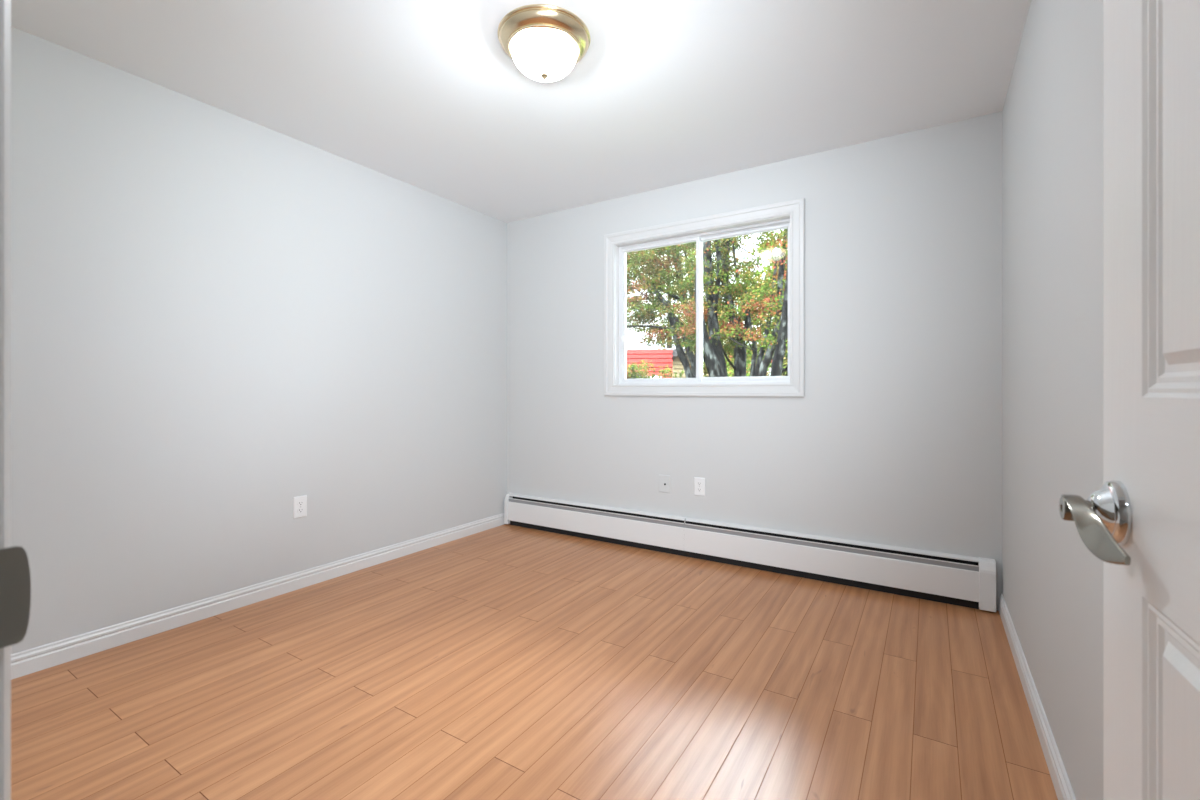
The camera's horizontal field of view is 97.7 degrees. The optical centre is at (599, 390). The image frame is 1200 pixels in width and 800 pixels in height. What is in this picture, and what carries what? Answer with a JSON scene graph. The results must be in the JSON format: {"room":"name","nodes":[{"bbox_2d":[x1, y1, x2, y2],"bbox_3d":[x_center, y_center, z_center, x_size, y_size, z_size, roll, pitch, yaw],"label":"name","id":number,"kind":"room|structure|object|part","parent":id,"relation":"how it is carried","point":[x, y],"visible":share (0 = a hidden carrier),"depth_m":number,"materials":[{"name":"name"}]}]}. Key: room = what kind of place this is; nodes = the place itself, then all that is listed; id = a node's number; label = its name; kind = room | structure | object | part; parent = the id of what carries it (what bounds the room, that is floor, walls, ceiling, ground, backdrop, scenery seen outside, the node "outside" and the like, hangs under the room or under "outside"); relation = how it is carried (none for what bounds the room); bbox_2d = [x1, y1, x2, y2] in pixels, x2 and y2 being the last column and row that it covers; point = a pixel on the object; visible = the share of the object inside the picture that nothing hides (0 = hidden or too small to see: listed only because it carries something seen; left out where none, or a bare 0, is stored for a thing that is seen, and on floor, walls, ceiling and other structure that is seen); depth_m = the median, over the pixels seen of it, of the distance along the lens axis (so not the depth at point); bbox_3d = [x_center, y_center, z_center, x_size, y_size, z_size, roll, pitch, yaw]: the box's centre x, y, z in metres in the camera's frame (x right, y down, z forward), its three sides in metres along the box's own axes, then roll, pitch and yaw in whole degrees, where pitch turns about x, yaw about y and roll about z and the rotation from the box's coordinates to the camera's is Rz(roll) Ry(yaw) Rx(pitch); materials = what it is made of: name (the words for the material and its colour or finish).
{"room":"empty bedroom","nodes":[
{"label":"empty bedroom","id":0,"kind":"room"},
{"bbox_2d":[11,26,506,653],"bbox_3d":[-1.644,-0.143,2.994,0.150,2.440,3.400,0,0,32],"label":"wall","id":1,"kind":"structure","parent":0,"point":[220,319],"depth_m":2.51,"materials":[{"name":"grey paint"}]},
{"bbox_2d":[11,513,503,679],"bbox_3d":[-1.584,1.032,2.935,0.014,0.090,3.135,0,0,32],"label":"baseboard","id":2,"kind":"structure","parent":1,"relation":"attached to","point":[32,660],"depth_m":2.50,"materials":[{"name":"white paint"}]},
{"bbox_2d":[293,495,306,518],"bbox_3d":[-1.634,0.634,2.860,0.009,0.117,0.072,0,0,32],"label":"wall outlet","id":3,"kind":"object","parent":1,"relation":"attached to","point":[299,502],"visible":1,"depth_m":2.86,"materials":[{"name":"white plastic"}]},
{"bbox_2d":[297,508,303,512],"bbox_3d":[-1.631,0.654,2.858,0.002,0.027,0.034,0,0,32],"label":"receptacle","id":4,"kind":"object","parent":3,"relation":"attached to","point":[299,510],"depth_m":2.86,"materials":[{"name":"white plastic"}]},
{"bbox_2d":[11,0,1030,222],"bbox_3d":[-0.258,-1.423,1.290,4.309,0.120,4.810,0,0,32],"label":"ceiling","id":5,"kind":"structure","parent":0,"point":[426,95],"depth_m":2.29,"materials":[{"name":"white paint"}]},
{"bbox_2d":[498,4,589,79],"bbox_3d":[-0.214,-1.281,2.022,0.355,0.164,0.355,0,0,32],"label":"ceiling lamp","id":6,"kind":"object","parent":5,"relation":"attached to","point":[542,38],"visible":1,"depth_m":1.98,"materials":[{"name":"white glass"}]},
{"bbox_2d":[11,524,1057,799],"bbox_3d":[-0.258,1.137,1.290,4.309,0.120,4.810,0,0,32],"label":"floor","id":7,"kind":"structure","parent":0,"point":[506,661],"depth_m":1.87,"materials":[{"name":"laminate"}]},
{"bbox_2d":[504,493,995,611],"bbox_3d":[0.585,0.952,3.385,3.154,0.250,0.066,0,0,32],"label":"baseboard heater","id":8,"kind":"object","parent":7,"relation":"on","point":[960,580],"visible":1,"depth_m":3.07,"materials":[{"name":"white metal"}]},
{"bbox_3d":[-0.095,0.959,3.786,1.507,0.148,0.010,0,0,32],"label":"panel","id":9,"kind":"part","parent":8,"relation":"part of","materials":[{"name":"white metal"}]},
{"bbox_3d":[0.564,0.876,3.381,3.053,0.030,0.001,0,0,32],"label":"damper blade","id":10,"kind":"part","parent":8,"relation":"part of","materials":[{"name":"grey metal"}]},
{"bbox_3d":[0.588,0.950,3.420,3.053,0.231,0.003,0,0,32],"label":"panel","id":11,"kind":"part","parent":8,"relation":"part of","materials":[{"name":"black"}]},
{"bbox_3d":[1.198,0.959,2.973,1.545,0.148,0.010,0,0,32],"label":"panel","id":12,"kind":"part","parent":8,"relation":"part of","materials":[{"name":"white metal"}]},
{"bbox_2d":[507,111,1001,610],"bbox_3d":[0.643,-0.143,3.476,3.209,2.440,0.150,0,0,32],"label":"wall","id":13,"kind":"structure","parent":0,"point":[894,438],"depth_m":2.97,"materials":[{"name":"grey paint"}]},
{"bbox_2d":[659,475,669,492],"bbox_3d":[0.430,0.626,3.514,0.084,0.117,0.012,0,0,32],"label":"cable plate","id":14,"kind":"object","parent":13,"relation":"attached to","point":[664,480],"visible":1,"depth_m":3.51,"materials":[{"name":"grey paint"}]},
{"bbox_2d":[694,477,704,495],"bbox_3d":[0.642,0.620,3.383,0.073,0.117,0.009,0,0,32],"label":"wall outlet","id":15,"kind":"object","parent":13,"relation":"attached to","point":[699,483],"visible":1,"depth_m":3.38,"materials":[{"name":"white plastic"}]},
{"bbox_2d":[604,198,804,396],"bbox_3d":[0.644,-0.538,3.457,1.359,1.150,0.161,0,0,32],"label":"window","id":16,"kind":"structure","parent":13,"relation":"in","point":[790,215],"depth_m":3.41,"materials":[{"name":"white paint"}]},
{"bbox_3d":[0.408,-0.538,3.627,0.598,0.970,0.022,0,0,32],"label":"sash","id":17,"kind":"part","parent":16,"relation":"part of","materials":[{"name":"white plastic"}]},
{"bbox_3d":[0.912,-0.538,3.345,0.606,0.970,0.022,0,0,32],"label":"sash","id":18,"kind":"part","parent":16,"relation":"part of","materials":[{"name":"clear glass"}]},
{"bbox_2d":[1002,0,1102,799],"bbox_3d":[1.200,-0.143,1.206,0.150,2.440,3.400,0,0,32],"label":"wall","id":19,"kind":"structure","parent":0,"point":[1052,112],"depth_m":1.45,"materials":[{"name":"grey paint"}]},
{"bbox_2d":[999,593,1075,799],"bbox_3d":[1.122,1.032,1.235,0.014,0.090,3.135,0,0,32],"label":"baseboard","id":20,"kind":"structure","parent":19,"relation":"attached to","point":[1062,786],"depth_m":1.64,"materials":[{"name":"white paint"}]},
{"bbox_3d":[-1.096,-0.143,0.709,3.209,2.440,0.115,0,0,32],"label":"wall","id":21,"kind":"structure","parent":0,"visible":0},
{"bbox_2d":[0,0,30,799],"bbox_3d":[-0.118,0.025,0.100,0.837,2.105,0.147,0,0,32],"label":"door frame","id":22,"kind":"structure","parent":21,"relation":"attached to","point":[15,580],"depth_m":0.35,"materials":[{"name":"white paint"}]},
{"bbox_3d":[-0.086,0.025,0.152,0.837,2.105,0.016,0,0,32],"label":"casing","id":23,"kind":"part","parent":22,"relation":"part of","materials":[{"name":"white paint"}]},
{"bbox_3d":[-0.395,0.135,0.331,0.003,0.065,0.050,0,0,30],"label":"strike plate","id":24,"kind":"part","parent":22,"relation":"part of","materials":[{"name":"silver metal"}]},
{"bbox_2d":[1059,0,1199,799],"bbox_3d":[0.408,0.054,0.276,0.129,2.027,0.711,0,0,30],"label":"door","id":25,"kind":"structure","parent":21,"relation":"in","point":[1143,522],"depth_m":0.49,"materials":[{"name":"white paint"}]},
{"bbox_3d":[0.493,0.138,0.527,0.018,0.050,0.112,0,0,24],"label":"lever","id":26,"kind":"part","parent":25,"relation":"part of","materials":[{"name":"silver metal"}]},
{"label":"outside","id":27,"kind":"structure","parent":0,"visible":0},
{"bbox_3d":[11.053,1.627,36.387,70.000,0.200,66.620,0,0,32],"label":"lawn","id":28,"kind":"structure","parent":27,"visible":0},
{"bbox_2d":[626,360,672,378],"bbox_3d":[0.828,0.421,10.824,1.326,2.220,1.208,0,0,32],"label":"shrub","id":29,"kind":"object","parent":28,"relation":"on","point":[635,373],"visible":0.24,"depth_m":10.61,"materials":[{"name":"green plant"}]},
{"bbox_2d":[626,349,676,377],"bbox_3d":[-0.417,0.212,15.854,5.290,2.630,3.370,0,0,5],"label":"garden shed","id":30,"kind":"object","parent":28,"relation":"on","point":[661,357],"visible":0.17,"depth_m":14.03,"materials":[{"name":"red paint"}]},
{"bbox_2d":[626,247,705,348],"bbox_3d":[3.202,-3.549,26.236,5.160,10.199,4.887,0,0,32],"label":"tree","id":31,"kind":"object","parent":28,"relation":"on","point":[691,252],"visible":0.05,"depth_m":26.16,"materials":[{"name":"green plant"}]},
{"bbox_2d":[626,242,709,377],"bbox_3d":[0.851,-1.528,9.233,3.697,6.194,2.120,0,0,36],"label":"maple tree","id":32,"kind":"object","parent":28,"relation":"on","point":[650,261],"visible":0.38,"depth_m":8.55,"materials":[{"name":"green plant"}]},
{"bbox_3d":[1.432,0.195,8.136,0.618,2.717,0.109,0,0,35],"label":"stem","id":33,"kind":"part","parent":32,"relation":"part of","materials":[{"name":"grey plant"}]},
{"bbox_3d":[1.575,-1.206,9.136,0.131,5.515,1.139,0,0,-10],"label":"stem","id":34,"kind":"part","parent":32,"relation":"part of","materials":[{"name":"grey plant"}]},
{"bbox_3d":[1.631,-1.528,8.705,0.198,6.194,1.899,0,0,-35],"label":"stem","id":35,"kind":"part","parent":32,"relation":"part of","materials":[{"name":"grey plant"}]},
{"bbox_2d":[643,250,723,346],"bbox_3d":[5.891,-4.256,34.073,6.220,11.613,6.706,0,0,32],"label":"tree","id":36,"kind":"object","parent":28,"relation":"on","point":[690,250],"visible":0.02,"depth_m":33.55,"materials":[{"name":"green plant"}]},
{"bbox_2d":[661,345,764,377],"bbox_3d":[4.195,-0.096,20.364,3.900,3.246,4.650,0,0,32],"label":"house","id":37,"kind":"structure","parent":28,"relation":"on","point":[677,366],"depth_m":18.88,"materials":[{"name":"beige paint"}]},
{"bbox_2d":[673,234,759,376],"bbox_3d":[1.710,-1.357,7.589,1.245,5.831,2.301,0,0,11],"label":"maple tree","id":38,"kind":"object","parent":28,"relation":"on","point":[712,346],"visible":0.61,"depth_m":7.25,"materials":[{"name":"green plant"}]},
{"bbox_3d":[1.556,-0.887,6.913,0.596,4.893,0.253,0,0,-13],"label":"stem","id":39,"kind":"part","parent":38,"relation":"part of","materials":[{"name":"grey plant"}]},
{"bbox_3d":[1.600,-1.357,7.290,0.190,5.831,0.986,0,0,-21],"label":"stem","id":40,"kind":"part","parent":38,"relation":"part of","materials":[{"name":"grey plant"}]},
{"bbox_3d":[1.639,-2.209,7.435,0.150,2.418,0.396,0,0,11],"label":"stem","id":41,"kind":"part","parent":38,"relation":"part of","materials":[{"name":"grey plant"}]},
{"bbox_2d":[674,305,770,377],"bbox_3d":[3.846,-0.568,15.249,3.282,4.248,2.856,0,0,-24],"label":"tree","id":42,"kind":"object","parent":28,"relation":"on","point":[721,316],"visible":0.08,"depth_m":15.11,"materials":[{"name":"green plant"}]},
{"bbox_2d":[704,230,787,376],"bbox_3d":[2.129,-1.429,7.790,1.279,5.963,1.903,0,0,14],"label":"maple tree","id":43,"kind":"object","parent":28,"relation":"on","point":[739,354],"visible":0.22,"depth_m":7.48,"materials":[{"name":"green plant"}]},
{"bbox_3d":[1.925,-1.429,7.562,0.246,5.963,0.742,0,0,-9],"label":"stem","id":44,"kind":"part","parent":43,"relation":"part of","materials":[{"name":"grey plant"}]},
{"bbox_3d":[2.049,-2.251,7.713,0.144,3.087,0.555,0,0,-3],"label":"stem","id":45,"kind":"part","parent":43,"relation":"part of","materials":[{"name":"grey plant"}]},
{"bbox_2d":[727,232,787,376],"bbox_3d":[3.834,-0.891,11.202,2.958,4.892,2.959,0,0,32],"label":"tree","id":46,"kind":"object","parent":28,"relation":"on","point":[769,269],"visible":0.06,"depth_m":11.04,"materials":[{"name":"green plant"}]},
{"bbox_2d":[733,229,787,375],"bbox_3d":[2.323,-1.258,6.627,1.262,5.624,1.799,0,0,14],"label":"maple tree","id":47,"kind":"object","parent":28,"relation":"on","point":[776,342],"visible":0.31,"depth_m":6.35,"materials":[{"name":"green plant"}]},
{"bbox_3d":[1.975,-0.099,6.918,0.187,3.299,0.559,0,0,15],"label":"stem","id":48,"kind":"part","parent":47,"relation":"part of","materials":[{"name":"grey plant"}]},
{"bbox_3d":[2.069,-0.245,6.642,0.807,3.596,0.089,0,0,-38],"label":"stem","id":49,"kind":"part","parent":47,"relation":"part of","materials":[{"name":"grey plant"}]},
{"bbox_3d":[2.072,-1.258,6.423,0.598,5.624,0.649,0,0,32],"label":"stem","id":50,"kind":"part","parent":47,"relation":"part of","materials":[{"name":"grey plant"}]},
{"bbox_3d":[2.067,-1.007,5.997,0.149,5.121,0.566,0,0,-38],"label":"stem","id":51,"kind":"part","parent":47,"relation":"part of","materials":[{"name":"grey plant"}]}
]}

